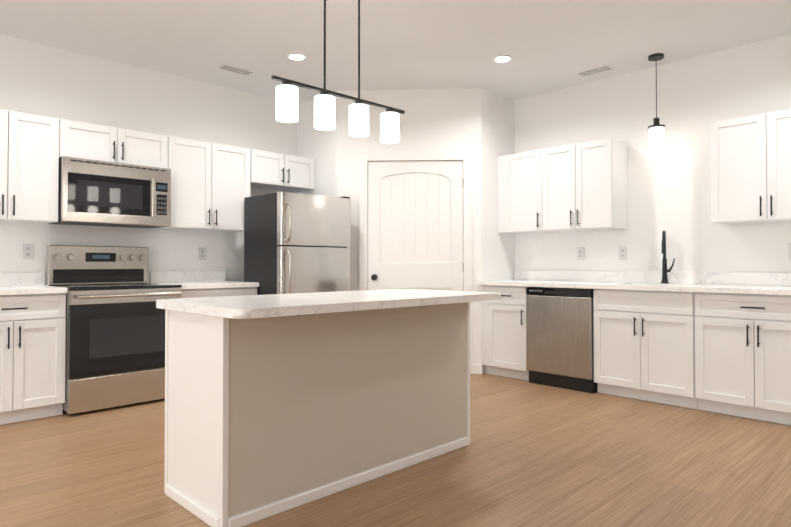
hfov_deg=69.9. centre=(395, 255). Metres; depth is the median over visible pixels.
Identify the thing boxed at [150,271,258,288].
countertop
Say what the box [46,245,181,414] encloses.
range
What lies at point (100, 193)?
microwave
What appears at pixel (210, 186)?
upper cabinet
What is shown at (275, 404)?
kitchen island
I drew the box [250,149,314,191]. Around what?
upper cabinet
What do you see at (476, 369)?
baseboard
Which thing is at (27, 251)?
electrical outlet
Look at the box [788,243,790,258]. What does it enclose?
electrical outlet
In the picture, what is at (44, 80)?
wall
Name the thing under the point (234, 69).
ceiling vent
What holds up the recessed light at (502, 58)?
in the ceiling
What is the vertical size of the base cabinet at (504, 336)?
0.872 m
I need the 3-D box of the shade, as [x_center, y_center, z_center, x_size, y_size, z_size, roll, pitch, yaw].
[2.174,-0.973,4.712,0.130,0.180,0.130,1,-1,-45]
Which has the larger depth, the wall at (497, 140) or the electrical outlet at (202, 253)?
the wall at (497, 140)
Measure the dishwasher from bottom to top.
0.870 m
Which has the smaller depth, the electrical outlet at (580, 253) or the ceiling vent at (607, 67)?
the ceiling vent at (607, 67)
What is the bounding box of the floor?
[0,373,790,526]
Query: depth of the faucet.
4.79 m
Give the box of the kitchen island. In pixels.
[164,301,475,526]
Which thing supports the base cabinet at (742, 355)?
on the floor
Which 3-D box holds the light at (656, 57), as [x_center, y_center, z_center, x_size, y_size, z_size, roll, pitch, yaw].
[2.174,-1.365,4.718,0.132,0.604,0.132,1,-1,-45]
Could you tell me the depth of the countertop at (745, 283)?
4.72 m
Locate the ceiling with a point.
(550, 45)
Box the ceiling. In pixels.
[0,0,790,103]
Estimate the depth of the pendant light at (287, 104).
3.00 m
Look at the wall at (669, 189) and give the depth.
4.89 m
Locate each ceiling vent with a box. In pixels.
[216,63,255,75]
[575,64,615,76]
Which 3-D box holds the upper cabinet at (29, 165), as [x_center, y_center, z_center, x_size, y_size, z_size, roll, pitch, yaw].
[-2.861,-0.646,4.133,0.644,0.780,0.366,1,-1,-45]
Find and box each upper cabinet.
[0,109,58,223]
[59,119,167,167]
[155,136,250,231]
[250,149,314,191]
[498,138,627,233]
[710,109,790,224]
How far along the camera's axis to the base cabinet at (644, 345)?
4.42 m
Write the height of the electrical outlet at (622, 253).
0.120 m
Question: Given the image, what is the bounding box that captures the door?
[359,151,471,373]
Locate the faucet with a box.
[661,231,674,283]
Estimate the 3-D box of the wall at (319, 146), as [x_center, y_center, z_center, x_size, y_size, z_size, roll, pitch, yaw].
[-0.793,-0.241,5.936,0.100,2.820,0.690,1,-1,-45]
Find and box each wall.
[0,34,296,285]
[297,91,336,196]
[337,88,481,364]
[481,89,514,372]
[514,34,790,272]
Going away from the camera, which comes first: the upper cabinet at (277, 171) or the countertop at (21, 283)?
the countertop at (21, 283)
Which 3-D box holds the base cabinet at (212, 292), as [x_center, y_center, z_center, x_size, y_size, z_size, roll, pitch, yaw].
[-1.702,0.721,5.056,0.723,0.872,0.646,1,-1,-45]
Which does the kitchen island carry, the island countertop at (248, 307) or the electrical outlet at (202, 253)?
the island countertop at (248, 307)
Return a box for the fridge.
[244,192,350,294]
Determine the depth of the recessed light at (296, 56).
4.72 m
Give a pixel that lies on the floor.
(534, 455)
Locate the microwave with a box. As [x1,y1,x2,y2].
[49,156,170,227]
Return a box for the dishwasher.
[526,287,596,392]
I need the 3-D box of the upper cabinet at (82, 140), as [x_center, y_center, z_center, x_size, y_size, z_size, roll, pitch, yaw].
[-2.337,-0.883,4.651,0.818,0.292,0.366,1,-1,-45]
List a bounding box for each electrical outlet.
[22,244,33,258]
[199,247,205,259]
[577,247,583,259]
[619,247,626,259]
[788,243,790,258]
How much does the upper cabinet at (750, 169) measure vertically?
0.780 m
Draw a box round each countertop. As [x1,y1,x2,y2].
[0,273,67,294]
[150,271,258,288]
[156,289,500,320]
[479,270,790,295]
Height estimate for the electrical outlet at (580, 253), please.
0.120 m
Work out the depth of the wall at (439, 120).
5.63 m
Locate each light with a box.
[271,0,404,143]
[287,53,306,60]
[493,55,511,62]
[648,53,664,127]
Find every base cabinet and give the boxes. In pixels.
[0,293,65,424]
[182,287,256,297]
[481,285,528,380]
[593,289,697,408]
[695,292,790,424]
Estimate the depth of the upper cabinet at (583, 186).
5.23 m
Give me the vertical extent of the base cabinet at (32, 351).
0.872 m
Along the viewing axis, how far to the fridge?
5.09 m
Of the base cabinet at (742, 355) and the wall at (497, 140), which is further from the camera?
the wall at (497, 140)
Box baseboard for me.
[472,365,482,373]

